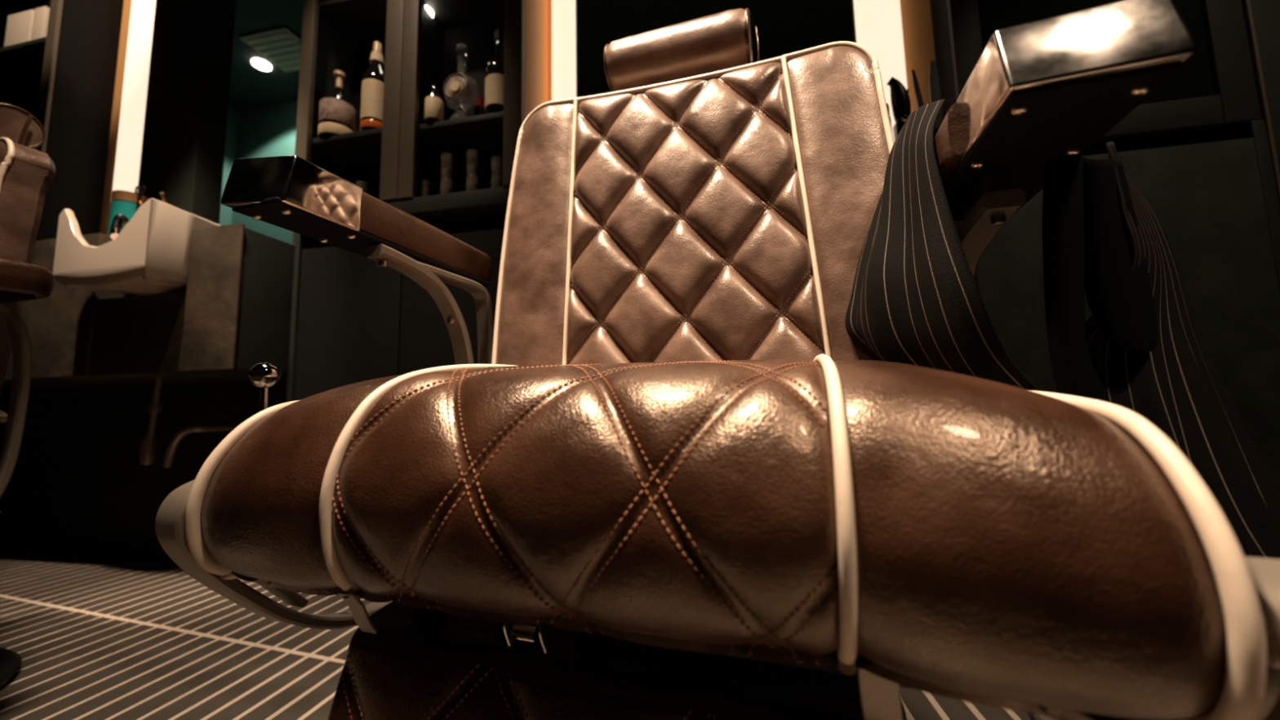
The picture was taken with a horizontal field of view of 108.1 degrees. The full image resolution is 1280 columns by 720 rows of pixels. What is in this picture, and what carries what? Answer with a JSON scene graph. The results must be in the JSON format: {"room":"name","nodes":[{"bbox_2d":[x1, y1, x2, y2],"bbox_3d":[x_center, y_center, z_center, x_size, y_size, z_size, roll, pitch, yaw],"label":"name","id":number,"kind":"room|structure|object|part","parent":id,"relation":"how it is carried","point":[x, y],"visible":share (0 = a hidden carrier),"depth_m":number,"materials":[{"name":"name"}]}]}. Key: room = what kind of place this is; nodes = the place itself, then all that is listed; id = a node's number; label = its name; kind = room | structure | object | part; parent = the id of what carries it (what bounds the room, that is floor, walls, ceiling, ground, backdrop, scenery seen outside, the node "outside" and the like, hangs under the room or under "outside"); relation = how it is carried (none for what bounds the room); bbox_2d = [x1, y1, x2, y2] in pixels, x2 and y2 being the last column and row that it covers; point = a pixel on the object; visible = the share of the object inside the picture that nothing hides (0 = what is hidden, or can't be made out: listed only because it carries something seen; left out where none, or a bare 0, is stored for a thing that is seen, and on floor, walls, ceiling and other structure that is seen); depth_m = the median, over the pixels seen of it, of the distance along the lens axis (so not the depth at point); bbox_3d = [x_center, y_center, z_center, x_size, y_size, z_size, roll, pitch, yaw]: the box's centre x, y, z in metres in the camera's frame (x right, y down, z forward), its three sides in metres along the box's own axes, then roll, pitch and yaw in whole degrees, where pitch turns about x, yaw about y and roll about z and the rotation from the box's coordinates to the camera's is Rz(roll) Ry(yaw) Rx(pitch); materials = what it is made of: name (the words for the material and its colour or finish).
{"room":"salon","nodes":[
{"label":"salon","id":0,"kind":"room"},
{"bbox_2d":[0,0,295,552],"bbox_3d":[-0.685,-0.779,1.734,7.450,2.940,0.120,-2,-6,11],"label":"wall","id":1,"kind":"structure","parent":0,"point":[78,480],"depth_m":1.84,"materials":[{"name":"black paint"}]},
{"bbox_2d":[99,0,132,235],"bbox_3d":[-2.225,-1.101,1.998,0.080,1.500,0.029,-2,-6,11],"label":"trim board","id":2,"kind":"object","parent":1,"relation":"attached to","point":[110,166],"visible":0.22,"depth_m":1.98,"materials":[{"name":"brown paint"}]},
{"bbox_2d":[111,0,155,201],"bbox_3d":[-2.075,-1.108,1.959,0.219,1.500,0.049,-2,-6,11],"label":"light strip","id":3,"kind":"object","parent":1,"relation":"attached to","point":[130,138],"visible":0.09,"depth_m":1.94,"materials":[{"name":"white plastic"}]},
{"bbox_2d":[1,222,294,390],"bbox_3d":[-2.139,-0.139,1.708,2.087,0.453,0.365,-2,-6,11],"label":"base cabinet","id":4,"kind":"object","parent":1,"relation":"attached to","point":[233,316],"visible":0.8,"depth_m":1.41,"materials":[{"name":"grey wood"}]},
{"bbox_2d":[0,0,124,240],"bbox_3d":[-2.903,-0.985,2.014,1.290,1.300,0.195,-2,-6,11],"label":"shelf unit","id":5,"kind":"object","parent":4,"relation":"on","point":[65,78],"visible":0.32,"depth_m":1.90,"materials":[{"name":"brown wood"}]},
{"bbox_2d":[4,9,34,46],"bbox_3d":[-2.573,-1.365,1.950,0.142,0.160,0.055,-2,-6,11],"label":"box","id":6,"kind":"object","parent":5,"relation":"on","point":[19,25],"visible":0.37,"depth_m":1.92,"materials":[{"name":"beige cardboard"}]},
{"bbox_3d":[-2.931,-1.256,2.057,1.241,0.020,0.175,-2,-6,11],"label":"shelf","id":7,"kind":"part","parent":5,"relation":"part of","materials":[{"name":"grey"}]},
{"bbox_3d":[-2.911,-0.995,2.103,1.241,1.260,0.025,-2,-6,11],"label":"panel","id":8,"kind":"part","parent":5,"relation":"part of","materials":[{"name":"black"}]},
{"bbox_2d":[31,5,49,39],"bbox_3d":[-2.461,-1.370,1.928,0.062,0.160,0.055,-2,-6,11],"label":"box","id":9,"kind":"object","parent":5,"relation":"on","point":[41,17],"visible":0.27,"depth_m":1.90,"materials":[{"name":"beige cardboard"}]},
{"bbox_3d":[-2.413,-0.128,1.764,1.528,0.453,0.361,-2,-6,11],"label":"panel","id":10,"kind":"part","parent":4,"relation":"part of","materials":[{"name":"stone"}]},
{"bbox_2d":[107,190,148,235],"bbox_3d":[-1.896,-0.494,1.718,0.094,0.244,0.094,-2,-6,11],"label":"jar","id":11,"kind":"object","parent":4,"relation":"on","point":[124,202],"visible":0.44,"depth_m":1.69,"materials":[{"name":"teal"}]},
{"bbox_3d":[-1.898,-0.596,1.728,0.092,0.038,0.092,-2,-6,11],"label":"lid","id":12,"kind":"part","parent":11,"relation":"part of","materials":[{"name":"brown"}]},
{"bbox_2d":[53,198,219,296],"bbox_3d":[-1.541,-0.338,1.491,0.434,0.307,0.362,-2,-6,11],"label":"basin","id":13,"kind":"object","parent":4,"relation":"in","point":[150,254],"visible":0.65,"depth_m":1.32,"materials":[{"name":"beige ceramic"}]},
{"bbox_3d":[-1.691,-0.425,1.515,0.043,0.122,0.196,3,-7,-36],"label":"spout","id":14,"kind":"part","parent":13,"relation":"part of","materials":[{"name":"silver metal"}]},
{"bbox_2d":[134,185,146,212],"bbox_3d":[-1.817,-0.513,1.678,0.048,0.247,0.006,-2,-6,11],"label":"scissors","id":15,"kind":"object","parent":4,"relation":"on","point":[140,193],"visible":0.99,"depth_m":1.69,"materials":[{"name":"black metal"}]},
{"bbox_3d":[-1.831,-0.619,1.692,0.026,0.034,0.006,-2,-6,11],"label":"handle","id":16,"kind":"part","parent":15,"relation":"part of","materials":[{"name":"black plastic"}]},
{"bbox_3d":[-1.822,-0.499,1.678,0.006,0.220,0.004,-2,-6,11],"label":"blade","id":17,"kind":"part","parent":15,"relation":"part of","materials":[{"name":"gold metal"}]},
{"bbox_3d":[-1.813,-0.500,1.676,0.006,0.220,0.004,-2,-6,11],"label":"blade","id":18,"kind":"part","parent":15,"relation":"part of","materials":[{"name":"gold metal"}]},
{"bbox_3d":[-1.809,-0.620,1.687,0.026,0.034,0.006,-2,-6,11],"label":"handle","id":19,"kind":"part","parent":15,"relation":"part of","materials":[{"name":"black plastic"}]},
{"bbox_2d":[138,378,163,465],"bbox_3d":[-1.658,0.190,1.580,0.057,0.331,0.039,-2,-6,11],"label":"drain pipe","id":20,"kind":"object","parent":4,"relation":"attached to","point":[148,450],"visible":0.91,"depth_m":1.57,"materials":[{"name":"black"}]},
{"bbox_2d":[141,191,168,204],"bbox_3d":[-1.750,-0.486,1.691,0.124,0.217,0.084,-2,-6,11],"label":"tap","id":21,"kind":"object","parent":4,"relation":"on","point":[162,193],"visible":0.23,"depth_m":1.67,"materials":[{"name":"brown metal"}]},
{"bbox_3d":[-1.478,-0.060,1.573,0.368,0.240,0.353,-2,-6,11],"label":"panel","id":22,"kind":"part","parent":4,"relation":"part of","materials":[{"name":"wood"}]},
{"bbox_3d":[-1.211,-0.162,1.528,0.176,0.421,0.356,-2,-6,11],"label":"panel","id":23,"kind":"part","parent":4,"relation":"part of","materials":[{"name":"grey"}]},
{"bbox_2d":[137,0,236,224],"bbox_3d":[-1.833,-1.273,1.901,0.280,1.855,0.098,-2,-6,11],"label":"mirror","id":24,"kind":"object","parent":1,"relation":"attached to","point":[183,149],"visible":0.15,"depth_m":1.83,"materials":[{"name":"grey mirror"}]},
{"bbox_2d":[161,423,239,467],"bbox_3d":[-1.496,0.294,1.614,0.164,0.141,0.200,-2,-6,11],"label":"drain pipe","id":25,"kind":"object","parent":1,"relation":"attached to","point":[171,449],"visible":0.88,"depth_m":1.54,"materials":[{"name":"beige"}]},
{"bbox_2d":[285,0,548,402],"bbox_3d":[-0.721,-0.542,1.538,0.802,2.310,0.210,-2,-6,11],"label":"cabinet","id":26,"kind":"object","parent":1,"relation":"attached to","point":[353,319],"visible":0.52,"depth_m":1.48,"materials":[{"name":"grey wood"}]},
{"bbox_3d":[-1.122,-1.074,1.574,0.045,1.189,0.019,-2,-6,11],"label":"door","id":27,"kind":"part","parent":26,"relation":"part of","materials":[{"name":"brown wood"}]},
{"bbox_3d":[-1.103,-0.515,1.622,0.018,2.290,0.190,-2,-6,11],"label":"panel","id":28,"kind":"part","parent":26,"relation":"part of","materials":[{"name":"grey wood"}]},
{"bbox_2d":[317,70,355,137],"bbox_3d":[-1.033,-0.864,1.589,0.106,0.254,0.106,-2,-6,11],"label":"liquor bottle","id":29,"kind":"object","parent":26,"relation":"on","point":[336,116],"visible":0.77,"depth_m":1.54,"materials":[{"name":"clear glass"}]},
{"bbox_2d":[311,127,382,169],"bbox_3d":[-0.920,-0.728,1.601,0.362,0.018,0.175,-2,-6,11],"label":"shelf","id":30,"kind":"object","parent":26,"relation":"attached to","point":[362,149],"depth_m":1.58,"materials":[{"name":"grey wood"}]},
{"bbox_3d":[-0.922,0.110,1.446,0.389,0.962,0.020,-2,-6,11],"label":"door","id":31,"kind":"part","parent":26,"relation":"part of","materials":[{"name":"black wood"}]},
{"bbox_2d":[319,0,386,45],"bbox_3d":[-0.930,-1.224,1.653,0.362,0.018,0.175,-2,-6,11],"label":"shelf","id":32,"kind":"object","parent":26,"relation":"attached to","point":[357,22],"depth_m":1.65,"materials":[{"name":"grey wood"}]},
{"bbox_2d":[355,180,369,194],"bbox_3d":[-0.918,-0.535,1.532,0.041,0.100,0.041,-2,-6,11],"label":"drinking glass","id":33,"kind":"object","parent":26,"relation":"on","point":[364,185],"visible":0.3,"depth_m":1.52,"materials":[{"name":"glass"}]},
{"bbox_2d":[360,41,384,130],"bbox_3d":[-0.891,-0.911,1.565,0.082,0.337,0.082,-2,-6,11],"label":"liquor bottle","id":34,"kind":"object","parent":26,"relation":"on","point":[372,83],"visible":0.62,"depth_m":1.53,"materials":[{"name":"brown glass"}]},
{"bbox_3d":[-0.734,-1.090,1.498,0.052,1.189,0.019,-2,-6,11],"label":"door","id":35,"kind":"part","parent":26,"relation":"part of","materials":[{"name":"brown wood"}]},
{"bbox_2d":[417,179,431,196],"bbox_3d":[-0.690,-0.532,1.486,0.041,0.075,0.041,-2,-6,11],"label":"drinking glass","id":36,"kind":"object","parent":26,"relation":"on","point":[424,187],"visible":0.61,"depth_m":1.47,"materials":[{"name":"glass"}]},
{"bbox_3d":[-0.713,-1.070,1.690,0.764,1.190,0.011,-2,-6,11],"label":"panel","id":37,"kind":"part","parent":26,"relation":"part of","materials":[{"name":"black wood"}]},
{"bbox_2d":[425,4,433,17],"bbox_3d":[-0.752,-1.214,1.622,0.056,0.012,0.056,-2,-6,11],"label":"spotlight","id":38,"kind":"object","parent":26,"relation":"attached to","point":[428,9],"visible":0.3,"depth_m":1.61,"materials":[{"name":"white"}]},
{"bbox_2d":[424,84,444,124],"bbox_3d":[-0.658,-0.814,1.486,0.056,0.136,0.056,-2,-6,11],"label":"liquor bottle","id":39,"kind":"object","parent":26,"relation":"on","point":[433,103],"visible":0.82,"depth_m":1.46,"materials":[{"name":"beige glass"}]},
{"bbox_2d":[440,152,454,194],"bbox_3d":[-0.613,-0.575,1.475,0.041,0.155,0.041,-2,-6,11],"label":"drinking glass","id":40,"kind":"object","parent":26,"relation":"on","point":[447,160],"visible":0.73,"depth_m":1.46,"materials":[{"name":"glass"}]},
{"bbox_2d":[384,186,510,231],"bbox_3d":[-0.720,-0.463,1.525,0.764,0.050,0.192,-2,-6,11],"label":"shelf","id":41,"kind":"object","parent":26,"relation":"attached to","point":[479,210],"depth_m":1.42,"materials":[{"name":"grey wood"}]},
{"bbox_3d":[-0.527,0.093,1.368,0.408,0.962,0.020,-2,-6,11],"label":"door","id":42,"kind":"part","parent":26,"relation":"part of","materials":[{"name":"black wood"}]},
{"bbox_2d":[417,111,503,159],"bbox_3d":[-0.538,-0.734,1.525,0.381,0.018,0.175,-2,-6,11],"label":"shelf","id":43,"kind":"object","parent":26,"relation":"attached to","point":[483,133],"depth_m":1.51,"materials":[{"name":"grey wood"}]},
{"bbox_2d":[443,43,479,119],"bbox_3d":[-0.577,-0.888,1.496,0.120,0.282,0.077,-2,-6,11],"label":"decanter","id":44,"kind":"object","parent":26,"relation":"on","point":[461,91],"visible":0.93,"depth_m":1.47,"materials":[{"name":"clear glass"}]},
{"bbox_2d":[422,0,504,27],"bbox_3d":[-0.548,-1.240,1.578,0.381,0.018,0.175,-2,-6,11],"label":"shelf","id":45,"kind":"object","parent":26,"relation":"attached to","point":[446,13],"depth_m":1.63,"materials":[{"name":"grey wood"}]},
{"bbox_2d":[466,148,479,191],"bbox_3d":[-0.525,-0.579,1.458,0.041,0.155,0.041,-2,-6,11],"label":"drinking glass","id":46,"kind":"object","parent":26,"relation":"on","point":[473,156],"visible":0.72,"depth_m":1.44,"materials":[{"name":"glass"}]},
{"bbox_2d":[474,97,484,115],"bbox_3d":[-0.526,-0.802,1.519,0.034,0.114,0.034,-2,-6,11],"label":"bottle","id":47,"kind":"object","parent":26,"relation":"on","point":[479,109],"visible":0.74,"depth_m":1.51,"materials":[{"name":"red glass"}]},
{"bbox_2d":[484,29,504,114],"bbox_3d":[-0.449,-0.903,1.475,0.082,0.302,0.082,-2,-6,11],"label":"liquor bottle","id":48,"kind":"object","parent":26,"relation":"on","point":[494,81],"visible":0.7,"depth_m":1.44,"materials":[{"name":"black glass"}]},
{"bbox_2d":[490,155,503,188],"bbox_3d":[-0.442,-0.565,1.439,0.041,0.120,0.041,-2,-6,11],"label":"drinking glass","id":49,"kind":"object","parent":26,"relation":"on","point":[496,180],"visible":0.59,"depth_m":1.42,"materials":[{"name":"glass"}]},
{"bbox_3d":[-0.335,-0.547,1.470,0.018,2.290,0.190,-2,-6,11],"label":"panel","id":50,"kind":"part","parent":26,"relation":"part of","materials":[{"name":"brown paint"}]},
{"bbox_2d":[548,0,551,101],"bbox_3d":[-0.310,-0.807,1.593,0.043,2.910,0.011,-2,-6,11],"label":"trim","id":51,"kind":"structure","parent":1,"relation":"attached to","point":[549,1],"depth_m":1.61,"materials":[{"name":"brown paint"}]},
{"bbox_2d":[551,0,577,101],"bbox_3d":[-0.261,-1.184,1.601,0.080,1.500,0.049,-2,-6,11],"label":"light strip","id":52,"kind":"object","parent":1,"relation":"attached to","point":[564,17],"visible":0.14,"depth_m":1.56,"materials":[{"name":"white"}]},
{"bbox_2d":[576,0,855,97],"bbox_3d":[0.215,-1.202,1.521,0.880,1.500,0.023,-2,-6,11],"label":"wall mirror","id":53,"kind":"object","parent":1,"relation":"attached to","point":[784,27],"visible":0.17,"depth_m":1.50,"materials":[{"name":"black mirror"}]},
{"bbox_2d":[852,0,907,142],"bbox_3d":[0.704,-1.254,1.414,0.121,1.440,0.049,-2,-6,11],"label":"light strip","id":54,"kind":"object","parent":1,"relation":"attached to","point":[877,24],"visible":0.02,"depth_m":1.36,"materials":[{"name":"white"}]},
{"bbox_2d":[899,0,936,113],"bbox_3d":[0.840,-0.855,1.366,0.130,2.910,0.011,-2,-6,11],"label":"trim","id":55,"kind":"structure","parent":1,"relation":"attached to","point":[916,15],"depth_m":1.37,"materials":[{"name":"brown paint"}]},
{"bbox_2d":[929,0,1279,493],"bbox_3d":[1.448,-0.637,1.164,1.199,2.350,0.122,-2,-6,11],"label":"cabinet","id":56,"kind":"object","parent":1,"relation":"attached to","point":[1202,149],"visible":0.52,"depth_m":1.12,"materials":[{"name":"dark green paint"}]},
{"bbox_3d":[1.147,-1.213,1.240,0.489,1.176,0.006,-2,-6,11],"label":"glass panel","id":57,"kind":"part","parent":56,"relation":"part of","materials":[{"name":"black glass"}]},
{"bbox_3d":[1.163,0.004,1.108,0.608,1.036,0.019,-2,-6,11],"label":"drawer","id":58,"kind":"part","parent":56,"relation":"part of","materials":[{"name":"black wood"}]},
{"bbox_3d":[1.159,-0.592,1.169,0.489,0.073,0.019,-2,-6,11],"label":"frame rail","id":59,"kind":"part","parent":56,"relation":"part of","materials":[{"name":"grey wood"}]},
{"bbox_3d":[1.754,-0.655,1.056,0.556,2.350,0.019,-2,-6,11],"label":"door","id":60,"kind":"part","parent":56,"relation":"part of","materials":[{"name":"grey wood"}]},
{"bbox_3d":[0.262,-0.350,1.302,1.160,0.257,0.145,-2,-6,11],"label":"countertop","id":61,"kind":"structure","parent":1,"relation":"attached to","visible":0},
{"bbox_2d":[886,102,892,131],"bbox_3d":[0.635,-0.606,1.245,0.072,0.224,0.072,-2,-6,11],"label":"jar","id":62,"kind":"object","parent":61,"relation":"on","point":[887,104],"visible":0.05,"depth_m":1.22,"materials":[{"name":"teal"}]},
{"bbox_3d":[0.634,-0.660,1.251,0.068,0.032,0.068,-2,-6,11],"label":"lid","id":63,"kind":"part","parent":62,"relation":"part of","materials":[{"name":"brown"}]},
{"bbox_2d":[886,76,911,141],"bbox_3d":[0.700,-0.627,1.221,0.078,0.259,0.057,-2,-6,11],"label":"hair clipper","id":64,"kind":"object","parent":61,"relation":"on","point":[900,101],"visible":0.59,"depth_m":1.22,"materials":[{"name":"black plastic"}]},
{"bbox_2d":[900,115,907,123],"bbox_3d":[0.686,-0.625,1.203,0.018,0.018,0.018,-2,-6,11],"label":"switch","id":65,"kind":"object","parent":64,"relation":"attached to","point":[903,117],"depth_m":1.20,"materials":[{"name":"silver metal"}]},
{"bbox_2d":[933,127,939,137],"bbox_3d":[0.797,-0.548,1.232,0.092,0.100,0.092,-2,-6,11],"label":"pot","id":66,"kind":"object","parent":61,"relation":"on","point":[935,130],"visible":0.02,"depth_m":1.20,"materials":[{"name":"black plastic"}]},
{"bbox_2d":[911,69,924,107],"bbox_3d":[0.764,-0.661,1.250,0.039,0.270,0.008,-5,-7,31],"label":"comb","id":67,"kind":"object","parent":66,"relation":"in","point":[916,85],"visible":0.42,"depth_m":1.26,"materials":[{"name":"black plastic"}]},
{"bbox_2d":[928,60,942,128],"bbox_3d":[0.789,-0.668,1.236,0.029,0.280,0.014,-2,-6,11],"label":"comb","id":68,"kind":"object","parent":66,"relation":"in","point":[934,82],"visible":0.46,"depth_m":1.24,"materials":[{"name":"black plastic"}]},
{"bbox_2d":[219,104,239,225],"bbox_3d":[-3.341,-0.596,2.947,0.080,2.940,1.319,-2,-6,11],"label":"wall","id":69,"kind":"structure","parent":0,"point":[233,120],"depth_m":3.63,"materials":[{"name":"teal paint"}]},
{"bbox_2d":[231,100,297,244],"bbox_3d":[-2.110,-0.575,3.394,2.320,2.940,0.081,-2,-6,11],"label":"wall","id":70,"kind":"structure","parent":0,"point":[270,131],"depth_m":3.63,"materials":[{"name":"teal paint"}]},
{"bbox_2d":[228,0,303,111],"bbox_3d":[-0.924,-2.383,0.734,7.500,0.050,5.800,-2,-6,11],"label":"ceiling","id":71,"kind":"structure","parent":0,"point":[251,86],"depth_m":3.21,"materials":[{"name":"grey"}]},
{"bbox_2d":[251,57,271,71],"bbox_3d":[-2.632,-2.052,3.228,0.110,0.012,0.110,-2,-6,11],"label":"recessed light","id":72,"kind":"object","parent":71,"relation":"in","point":[260,64],"visible":1,"depth_m":3.22,"materials":[{"name":"white"}]},
{"bbox_2d":[239,26,301,72],"bbox_3d":[-2.371,-2.067,3.105,0.360,0.020,0.320,-2,-6,11],"label":"ceiling vent","id":73,"kind":"object","parent":71,"relation":"in","point":[280,46],"visible":0.71,"depth_m":3.05,"materials":[{"name":"beige"}]},
{"bbox_2d":[0,544,1031,719],"bbox_3d":[-0.862,0.590,0.421,7.500,0.051,5.800,-2,-6,11],"label":"floor","id":74,"kind":"structure","parent":0,"point":[97,634],"depth_m":1.01,"materials":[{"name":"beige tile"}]},
{"bbox_2d":[0,102,55,686],"bbox_3d":[-1.485,0.033,0.782,0.937,1.175,0.584,-2,-6,18],"label":"barber chair","id":75,"kind":"object","parent":74,"relation":"on","point":[27,173],"visible":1,"depth_m":0.82,"materials":[{"name":"brown leather"}]},
{"bbox_2d":[0,409,7,512],"bbox_3d":[-1.469,0.158,0.693,0.698,0.212,0.441,-2,-6,18],"label":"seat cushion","id":76,"kind":"object","parent":75,"relation":"on","point":[3,416],"depth_m":0.79,"materials":[{"name":"brown leather"}]},
{"bbox_3d":[-1.405,0.583,0.756,0.480,0.036,0.480,-2,-6,18],"label":"plate","id":77,"kind":"part","parent":75,"relation":"part of","materials":[{"name":"black metal"}]},
{"bbox_3d":[-1.133,0.120,0.582,0.057,0.486,0.442,-2,-6,18],"label":"arm frame","id":78,"kind":"part","parent":75,"relation":"part of","materials":[{"name":"brown paint"}]},
{"bbox_3d":[-1.119,-0.120,0.645,0.090,0.007,0.331,-2,-6,18],"label":"underside plate","id":79,"kind":"part","parent":75,"relation":"part of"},
{"bbox_3d":[-1.099,-0.144,0.708,0.110,0.062,0.265,-2,-6,18],"label":"armrest","id":80,"kind":"part","parent":75,"relation":"part of","materials":[{"name":"brown leather"}]},
{"bbox_3d":[-1.401,-0.130,0.903,0.624,0.567,0.129,-2,-6,18],"label":"backrest","id":81,"kind":"part","parent":75,"relation":"part of","materials":[{"name":"leather"}]},
{"bbox_2d":[155,0,1279,719],"bbox_3d":[-0.016,-0.017,0.597,0.937,1.175,0.584,-2,-6,18],"label":"barber chair","id":82,"kind":"object","parent":74,"relation":"on","point":[669,478],"visible":0.96,"depth_m":0.33,"materials":[{"name":"brown leather"}]},
{"bbox_3d":[-0.423,0.143,0.584,0.112,0.242,0.016,-1,-6,-4],"label":"lever","id":83,"kind":"part","parent":82,"relation":"part of","materials":[{"name":"silver metal"}]},
{"bbox_3d":[-0.477,0.019,0.590,0.033,0.033,0.033,-2,-6,18],"label":"knob","id":84,"kind":"part","parent":82,"relation":"part of","materials":[{"name":"silver metal"}]},
{"bbox_3d":[-0.345,0.090,0.621,0.032,0.484,0.442,-2,-6,18],"label":"arm frame","id":85,"kind":"part","parent":82,"relation":"part of","materials":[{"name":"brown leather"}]},
{"bbox_3d":[-0.361,-0.152,0.676,0.070,0.007,0.367,-2,-6,18],"label":"underside plate","id":86,"kind":"part","parent":82,"relation":"part of","materials":[{"name":"black metal"}]},
{"bbox_3d":[-0.341,-0.176,0.738,0.075,0.062,0.301,-2,-6,18],"label":"armrest","id":87,"kind":"part","parent":82,"relation":"part of","materials":[{"name":"brown leather"}]},
{"bbox_3d":[-0.196,0.231,0.433,0.020,0.070,0.020,-2,-6,18],"label":"legrest arm","id":88,"kind":"part","parent":82,"relation":"part of","materials":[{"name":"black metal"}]},
{"bbox_3d":[-0.110,0.229,0.405,0.020,0.070,0.020,-2,-6,18],"label":"legrest arm","id":89,"kind":"part","parent":82,"relation":"part of","materials":[{"name":"silver metal"}]},
{"bbox_3d":[-0.039,0.227,0.382,0.020,0.070,0.020,-2,-6,18],"label":"legrest arm","id":90,"kind":"part","parent":82,"relation":"part of","materials":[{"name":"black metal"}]},
{"bbox_3d":[0.067,-0.180,0.718,0.624,0.567,0.129,-2,-6,18],"label":"backrest","id":91,"kind":"part","parent":82,"relation":"part of","materials":[{"name":"leather"}]},
{"bbox_2d":[200,359,1226,719],"bbox_3d":[-0.001,0.107,0.508,0.698,0.212,0.441,-2,-6,18],"label":"seat cushion","id":92,"kind":"object","parent":82,"relation":"on","point":[888,525],"depth_m":0.27,"materials":[{"name":"brown leather"}]},
{"bbox_3d":[0.008,0.226,0.525,0.690,0.040,0.340,-2,-6,18],"label":"seat frame","id":93,"kind":"part","parent":82,"relation":"part of","materials":[{"name":"black metal"}]},
{"bbox_3d":[0.369,-0.194,0.523,0.110,0.062,0.265,-2,-6,18],"label":"armrest","id":94,"kind":"part","parent":82,"relation":"part of","materials":[{"name":"brown leather"}]},
{"bbox_2d":[844,98,1279,559],"bbox_3d":[0.416,0.013,0.480,0.350,0.617,0.246,-3,-6,14],"label":"cape","id":95,"kind":"object","parent":82,"relation":"on","point":[916,300],"visible":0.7,"depth_m":0.40,"materials":[{"name":"fabric"}]},
{"bbox_3d":[0.334,-0.083,0.515,0.184,0.417,0.241,-3,-6,14],"label":"panel","id":96,"kind":"part","parent":95,"relation":"part of","materials":[{"name":"fabric"}]},
{"bbox_3d":[0.460,0.046,0.383,0.191,0.530,0.118,2,-7,-26],"label":"panel","id":97,"kind":"part","parent":95,"relation":"part of","materials":[{"name":"fabric"}]},
{"bbox_3d":[0.349,-0.170,0.460,0.090,0.007,0.331,-2,-6,18],"label":"underside plate","id":98,"kind":"part","parent":82,"relation":"part of","materials":[{"name":"black metal"}]},
{"bbox_3d":[0.335,0.070,0.397,0.057,0.486,0.442,-2,-6,18],"label":"arm frame","id":99,"kind":"part","parent":82,"relation":"part of","materials":[{"name":"brown leather"}]}
]}

